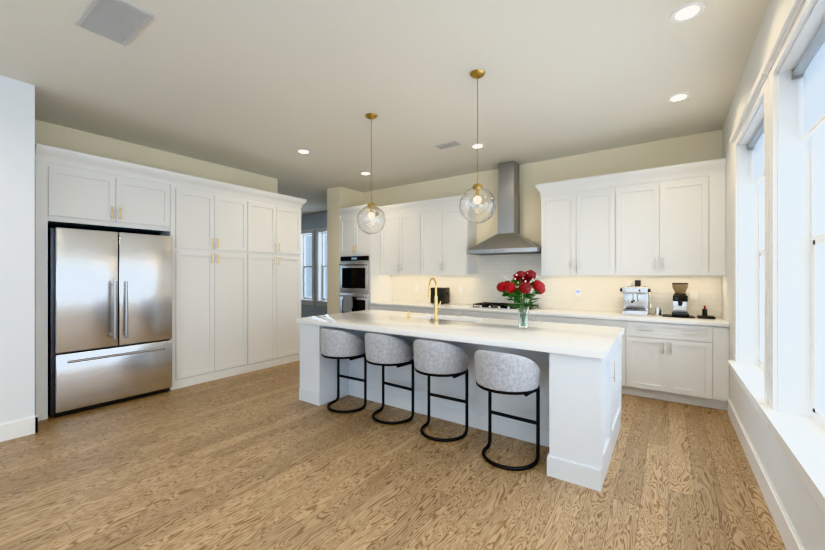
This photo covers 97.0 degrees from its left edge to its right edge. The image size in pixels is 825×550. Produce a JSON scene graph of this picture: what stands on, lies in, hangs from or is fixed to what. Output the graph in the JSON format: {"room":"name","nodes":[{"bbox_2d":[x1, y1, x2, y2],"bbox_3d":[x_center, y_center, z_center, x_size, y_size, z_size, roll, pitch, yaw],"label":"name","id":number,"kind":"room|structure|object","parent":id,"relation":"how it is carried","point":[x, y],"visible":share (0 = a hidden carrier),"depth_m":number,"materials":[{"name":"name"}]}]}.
{"room":"kitchen","nodes":[
{"label":"kitchen","id":0,"kind":"room"},
{"bbox_2d":[0,75,34,422],"bbox_3d":[-5.050,-0.140,1.784,1.120,3.080,4.330,0,0,35],"label":"wall","id":1,"kind":"structure","parent":0,"point":[17,249],"depth_m":3.15,"materials":[{"name":"white paint"}]},
{"bbox_2d":[0,415,37,441],"bbox_3d":[-4.580,1.324,1.465,0.016,0.152,4.346,0,0,35],"label":"baseboard","id":2,"kind":"structure","parent":1,"relation":"attached to","point":[22,427],"depth_m":3.14,"materials":[{"name":"white"}]},
{"bbox_2d":[35,120,277,192],"bbox_3d":[-3.314,-0.140,5.135,0.120,3.080,3.150,0,0,35],"label":"wall","id":3,"kind":"structure","parent":0,"point":[55,135],"depth_m":4.75,"materials":[{"name":"beige paint"}]},
{"bbox_2d":[35,147,170,234],"bbox_3d":[-3.511,-0.890,4.180,0.647,0.720,1.070,0,0,35],"label":"upper cabinet","id":4,"kind":"object","parent":3,"relation":"attached to","point":[73,188],"depth_m":3.89,"materials":[{"name":"white paint"}]},
{"bbox_2d":[301,212,326,317],"bbox_3d":[-2.784,-0.140,10.190,5.750,3.080,0.200,0,0,35],"label":"wall","id":5,"kind":"structure","parent":0,"point":[314,221],"depth_m":10.02,"materials":[{"name":"white paint"}]},
{"bbox_2d":[301,229,314,305],"bbox_3d":[-2.953,-0.210,10.253,0.786,2.090,0.240,0,0,35],"label":"window","id":6,"kind":"structure","parent":5,"relation":"in","point":[305,300],"depth_m":10.34,"materials":[{"name":"white"}]},
{"bbox_2d":[314,228,326,305],"bbox_3d":[-2.298,-0.210,9.794,0.786,2.090,0.240,0,0,35],"label":"window","id":7,"kind":"structure","parent":5,"relation":"in","point":[320,278],"depth_m":9.93,"materials":[{"name":"white"}]},
{"bbox_2d":[327,186,361,314],"bbox_3d":[-1.014,-0.140,7.748,0.350,3.080,1.770,0,0,35],"label":"wall","id":8,"kind":"structure","parent":0,"point":[339,197],"depth_m":7.04,"materials":[{"name":"beige paint"}]},
{"bbox_2d":[0,0,769,215],"bbox_3d":[-3.422,-1.710,4.258,11.910,0.060,10.650,0,0,35],"label":"ceiling","id":9,"kind":"structure","parent":0,"point":[268,88],"depth_m":3.12,"materials":[{"name":"white paint"}]},
{"bbox_2d":[75,0,153,45],"bbox_3d":[-1.959,-1.674,2.397,0.520,0.011,0.270,0,0,35],"label":"ceiling vent","id":10,"kind":"object","parent":9,"relation":"in","point":[123,22],"visible":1,"depth_m":2.39,"materials":[{"name":"grey metal"}]},
{"bbox_2d":[297,149,310,153],"bbox_3d":[-1.479,-1.676,4.966,0.179,0.006,0.179,0,0,35],"label":"recessed light","id":11,"kind":"object","parent":9,"relation":"in","point":[302,151],"depth_m":4.95,"materials":[{"name":"white"}]},
{"bbox_2d":[357,113,385,233],"bbox_3d":[-0.434,-1.054,3.844,0.300,1.248,0.300,0,0,35],"label":"pendant light","id":12,"kind":"object","parent":9,"relation":"hanging from","point":[371,219],"visible":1,"depth_m":3.75,"materials":[{"name":"clear glass"}]},
{"bbox_2d":[435,141,460,149],"bbox_3d":[0.455,-1.674,4.711,0.300,0.011,0.150,0,0,35],"label":"ceiling vent","id":13,"kind":"object","parent":9,"relation":"in","point":[447,145],"visible":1,"depth_m":4.71,"materials":[{"name":"grey metal"}]},
{"bbox_2d":[459,69,495,223],"bbox_3d":[0.541,-1.054,3.039,0.300,1.248,0.300,0,0,35],"label":"pendant light","id":14,"kind":"object","parent":9,"relation":"hanging from","point":[477,204],"visible":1,"depth_m":2.94,"materials":[{"name":"clear glass"}]},
{"bbox_2d":[471,143,484,148],"bbox_3d":[0.849,-1.676,4.752,0.179,0.006,0.179,0,0,35],"label":"recessed light","id":15,"kind":"object","parent":9,"relation":"in","point":[474,146],"depth_m":4.75,"materials":[{"name":"white"}]},
{"bbox_2d":[667,93,690,101],"bbox_3d":[2.515,-1.676,3.452,0.179,0.006,0.179,0,0,35],"label":"recessed light","id":16,"kind":"object","parent":9,"relation":"in","point":[678,97],"depth_m":3.45,"materials":[{"name":"white plastic"}]},
{"bbox_2d":[670,2,705,22],"bbox_3d":[1.757,-1.676,2.335,0.179,0.006,0.179,0,0,35],"label":"recessed light","id":17,"kind":"object","parent":9,"relation":"in","point":[687,12],"depth_m":2.33,"materials":[{"name":"white plastic"}]},
{"bbox_2d":[0,360,785,549],"bbox_3d":[-3.422,1.430,4.258,11.910,0.060,10.650,0,0,35],"label":"floor","id":18,"kind":"structure","parent":0,"point":[264,459],"depth_m":2.45,"materials":[{"name":"brown wood"}]},
{"bbox_2d":[35,223,146,414],"bbox_3d":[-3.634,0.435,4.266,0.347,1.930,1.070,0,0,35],"label":"tall cabinet","id":19,"kind":"object","parent":18,"relation":"on","point":[41,229],"depth_m":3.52,"materials":[{"name":"white paint"}]},
{"bbox_2d":[48,227,171,417],"bbox_3d":[-3.296,0.468,4.032,0.455,1.865,1.042,0,0,35],"label":"fridge","id":20,"kind":"object","parent":18,"relation":"on","point":[109,317],"visible":1,"depth_m":3.86,"materials":[{"name":"grey metal"}]},
{"bbox_2d":[163,171,254,389],"bbox_3d":[-2.900,0.075,5.052,0.647,2.650,1.058,0,0,35],"label":"tall cabinet","id":21,"kind":"object","parent":18,"relation":"on","point":[236,279],"depth_m":4.83,"materials":[{"name":"white paint"}]},
{"bbox_2d":[255,189,302,370],"bbox_3d":[-2.382,0.075,5.793,0.647,2.650,1.003,0,0,35],"label":"tall cabinet","id":22,"kind":"object","parent":18,"relation":"on","point":[277,217],"depth_m":5.64,"materials":[{"name":"white paint"}]},
{"bbox_2d":[320,329,366,412],"bbox_3d":[-0.751,0.972,3.807,0.490,0.853,0.385,0,0,33],"label":"stool","id":23,"kind":"object","parent":18,"relation":"on","point":[338,345],"visible":1,"depth_m":3.66,"materials":[{"name":"grey fabric"}]},
{"bbox_2d":[338,204,391,312],"bbox_3d":[-0.912,0.075,6.910,0.780,2.650,0.720,0,0,35],"label":"tall cabinet","id":24,"kind":"object","parent":18,"relation":"on","point":[364,282],"visible":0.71,"depth_m":6.67,"materials":[{"name":"white paint"}]},
{"bbox_2d":[365,333,413,424],"bbox_3d":[-0.253,0.972,3.531,0.490,0.853,0.385,0,0,38],"label":"stool","id":25,"kind":"object","parent":18,"relation":"on","point":[383,351],"visible":1,"depth_m":3.39,"materials":[{"name":"grey fabric"}]},
{"bbox_2d":[371,305,413,312],"bbox_3d":[-0.169,0.963,6.452,0.956,0.874,0.617,0,0,35],"label":"base cabinet","id":26,"kind":"object","parent":18,"relation":"on","point":[398,308],"depth_m":6.22,"materials":[{"name":"white paint"}]},
{"bbox_2d":[414,309,461,315],"bbox_3d":[0.518,0.963,5.971,0.959,0.874,0.617,0,0,35],"label":"base cabinet","id":27,"kind":"object","parent":18,"relation":"on","point":[456,312],"depth_m":5.63,"materials":[{"name":"white paint"}]},
{"bbox_2d":[413,340,468,441],"bbox_3d":[0.222,0.972,3.174,0.490,0.853,0.385,0,0,34],"label":"stool","id":28,"kind":"object","parent":18,"relation":"on","point":[436,359],"visible":1,"depth_m":3.03,"materials":[{"name":"grey fabric"}]},
{"bbox_2d":[296,322,622,491],"bbox_3d":[0.347,0.968,3.734,3.086,0.863,1.264,0,0,35],"label":"kitchen island","id":29,"kind":"object","parent":18,"relation":"on","point":[580,396],"depth_m":3.10,"materials":[{"name":"white paint"}]},
{"bbox_2d":[296,312,619,357],"bbox_3d":[0.193,0.510,3.546,3.090,0.050,0.830,0,0,35],"label":"island countertop","id":30,"kind":"structure","parent":29,"relation":"on","point":[578,343],"depth_m":3.13,"materials":[{"name":"white stone"}]},
{"bbox_2d":[428,278,440,319],"bbox_3d":[0.226,0.256,4.004,0.193,0.456,0.135,0,0,35],"label":"brass faucet","id":31,"kind":"object","parent":30,"relation":"on","point":[436,309],"visible":1,"depth_m":3.93,"materials":[{"name":"gold metal"}]},
{"bbox_2d":[448,318,463,321],"bbox_3d":[0.432,0.641,4.105,0.784,0.236,0.384,0,0,35],"label":"sink","id":32,"kind":"object","parent":30,"relation":"in","point":[449,319],"depth_m":4.24,"materials":[{"name":"white ceramic"}]},
{"bbox_2d":[496,270,544,327],"bbox_3d":[1.016,0.218,3.364,0.424,0.531,0.438,0,0,35],"label":"vase","id":33,"kind":"object","parent":30,"relation":"on","point":[518,285],"visible":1,"depth_m":3.31,"materials":[{"name":"clear glass"}]},
{"bbox_2d":[462,309,541,321],"bbox_3d":[1.358,0.963,5.383,1.208,0.874,0.617,0,0,35],"label":"base cabinet","id":34,"kind":"object","parent":18,"relation":"on","point":[512,316],"depth_m":5.11,"materials":[{"name":"white paint"}]},
{"bbox_2d":[474,350,540,470],"bbox_3d":[0.686,0.972,2.727,0.490,0.853,0.385,0,0,37],"label":"stool","id":35,"kind":"object","parent":18,"relation":"on","point":[504,373],"visible":1,"depth_m":2.59,"materials":[{"name":"grey fabric"}]},
{"bbox_2d":[542,317,633,394],"bbox_3d":[2.250,0.963,4.758,1.089,0.874,0.617,0,0,35],"label":"base cabinet","id":36,"kind":"object","parent":18,"relation":"on","point":[627,340],"depth_m":4.24,"materials":[{"name":"white paint"}]},
{"bbox_2d":[634,321,713,407],"bbox_3d":[2.943,0.963,4.273,0.838,0.874,0.617,0,0,35],"label":"base cabinet","id":37,"kind":"object","parent":18,"relation":"on","point":[679,360],"depth_m":3.97,"materials":[{"name":"white paint"}]},
{"bbox_2d":[370,301,728,328],"bbox_3d":[1.407,0.505,5.331,4.824,0.040,0.645,0,0,35],"label":"countertop","id":38,"kind":"structure","parent":37,"relation":"on","point":[598,314],"depth_m":4.63,"materials":[{"name":"white stone"}]},
{"bbox_2d":[430,287,449,303],"bbox_3d":[0.469,0.345,6.118,0.290,0.276,0.206,0,0,35],"label":"toaster","id":39,"kind":"object","parent":38,"relation":"on","point":[443,294],"visible":0.69,"depth_m":6.03,"materials":[{"name":"black plastic"}]},
{"bbox_2d":[469,302,540,310],"bbox_3d":[1.356,0.458,5.380,0.910,0.052,0.510,0,0,35],"label":"cooktop","id":40,"kind":"object","parent":38,"relation":"in","point":[488,305],"visible":0.73,"depth_m":5.34,"materials":[{"name":"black metal"}]},
{"bbox_2d":[620,280,650,315],"bbox_3d":[2.732,0.274,4.469,0.329,0.420,0.412,0,0,35],"label":"espresso machine","id":41,"kind":"object","parent":38,"relation":"on","point":[636,299],"visible":1,"depth_m":4.44,"materials":[{"name":"silver metal"}]},
{"bbox_2d":[654,308,663,315],"bbox_3d":[2.960,0.439,4.377,0.100,0.090,0.072,0,0,35],"label":"milk jug","id":42,"kind":"object","parent":38,"relation":"on","point":[658,312],"visible":1,"depth_m":4.36,"materials":[{"name":"silver metal"}]},
{"bbox_2d":[662,283,694,317],"bbox_3d":[3.105,0.287,4.269,0.300,0.394,0.270,0,0,35],"label":"coffee grinder","id":43,"kind":"object","parent":38,"relation":"on","point":[680,303],"visible":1,"depth_m":4.22,"materials":[{"name":"black metal"}]},
{"bbox_2d":[697,306,715,318],"bbox_3d":[3.306,0.416,4.111,0.150,0.135,0.200,0,0,35],"label":"tray","id":44,"kind":"object","parent":38,"relation":"on","point":[704,315],"visible":0.98,"depth_m":4.11,"materials":[{"name":"black metal"}]},
{"bbox_2d":[714,325,728,410],"bbox_3d":[3.315,0.963,4.013,0.186,0.874,0.617,0,0,35],"label":"base cabinet","id":45,"kind":"object","parent":18,"relation":"on","point":[721,336],"depth_m":3.74,"materials":[{"name":"white paint"}]},
{"bbox_2d":[362,130,721,243],"bbox_3d":[1.189,-0.140,6.004,5.960,3.080,0.200,0,0,35],"label":"wall","id":46,"kind":"structure","parent":0,"point":[705,146],"depth_m":5.35,"materials":[{"name":"beige paint"}]},
{"bbox_2d":[379,200,422,274],"bbox_3d":[-0.102,-0.636,6.570,0.938,1.230,0.347,0,0,35],"label":"upper cabinet","id":47,"kind":"object","parent":46,"relation":"attached to","point":[402,232],"depth_m":6.41,"materials":[{"name":"white paint"}]},
{"bbox_2d":[423,195,475,274],"bbox_3d":[0.564,-0.636,6.104,0.938,1.230,0.347,0,0,35],"label":"upper cabinet","id":48,"kind":"object","parent":46,"relation":"attached to","point":[436,236],"depth_m":5.91,"materials":[{"name":"white paint"}]},
{"bbox_2d":[467,161,540,254],"bbox_3d":[1.388,-0.997,5.425,1.050,1.361,0.486,0,0,35],"label":"range hood","id":49,"kind":"object","parent":46,"relation":"attached to","point":[508,239],"visible":0.98,"depth_m":5.40,"materials":[{"name":"silver metal"}]},
{"bbox_2d":[576,289,580,296],"bbox_3d":[2.295,0.250,5.055,0.060,0.100,0.040,0,0,35],"label":"outlet","id":50,"kind":"object","parent":46,"relation":"attached to","point":[578,292],"visible":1,"depth_m":5.04,"materials":[{"name":"white plastic"}]},
{"bbox_2d":[539,172,622,273],"bbox_3d":[2.270,-0.636,4.909,0.967,1.230,0.347,0,0,35],"label":"upper cabinet","id":51,"kind":"object","parent":46,"relation":"attached to","point":[582,218],"depth_m":4.75,"materials":[{"name":"white paint"}]},
{"bbox_2d":[623,160,710,273],"bbox_3d":[2.959,-0.636,4.427,0.964,1.230,0.347,0,0,35],"label":"upper cabinet","id":52,"kind":"object","parent":46,"relation":"attached to","point":[668,220],"depth_m":4.22,"materials":[{"name":"white paint"}]},
{"bbox_2d":[690,290,696,299],"bbox_3d":[3.348,0.242,4.346,0.070,0.115,0.006,0,0,35],"label":"electrical outlet plate","id":53,"kind":"object","parent":46,"relation":"attached to","point":[693,295],"depth_m":4.35,"materials":[{"name":"white plastic"}]},
{"bbox_2d":[711,158,725,273],"bbox_3d":[3.387,-0.636,4.127,0.199,1.230,0.347,0,0,35],"label":"upper cabinet","id":54,"kind":"object","parent":46,"relation":"attached to","point":[718,166],"depth_m":3.96,"materials":[{"name":"white paint"}]},
{"bbox_2d":[722,0,824,549],"bbox_3d":[1.374,-0.140,0.899,0.200,3.080,10.650,0,0,35],"label":"wall","id":55,"kind":"structure","parent":0,"point":[805,513],"depth_m":2.46,"materials":[{"name":"white paint"}]},
{"bbox_2d":[728,70,768,426],"bbox_3d":[2.582,-0.160,2.703,0.240,2.150,1.376,0,0,35],"label":"window","id":56,"kind":"structure","parent":55,"relation":"in","point":[749,363],"depth_m":3.12,"materials":[{"name":"white"}]},
{"bbox_2d":[728,398,804,549],"bbox_3d":[0.773,1.324,0.228,0.016,0.152,8.460,0,0,35],"label":"baseboard","id":57,"kind":"structure","parent":55,"relation":"attached to","point":[791,540],"depth_m":2.21,"materials":[{"name":"white wood"}]},
{"bbox_2d":[758,0,824,513],"bbox_3d":[1.785,-0.160,1.564,0.240,2.150,1.376,0,0,35],"label":"window","id":58,"kind":"structure","parent":55,"relation":"in","point":[793,411],"depth_m":1.99,"materials":[{"name":"white"}]},
{"label":"outside","id":59,"kind":"structure","parent":0,"visible":0},
{"bbox_2d":[306,234,326,297],"bbox_3d":[-3.168,-1.100,4.080,14.130,7.000,14.250,0,0,35],"label":"sky","id":60,"kind":"structure","parent":59,"point":[309,276],"depth_m":12.52,"materials":[{"name":"blue"}]}
]}

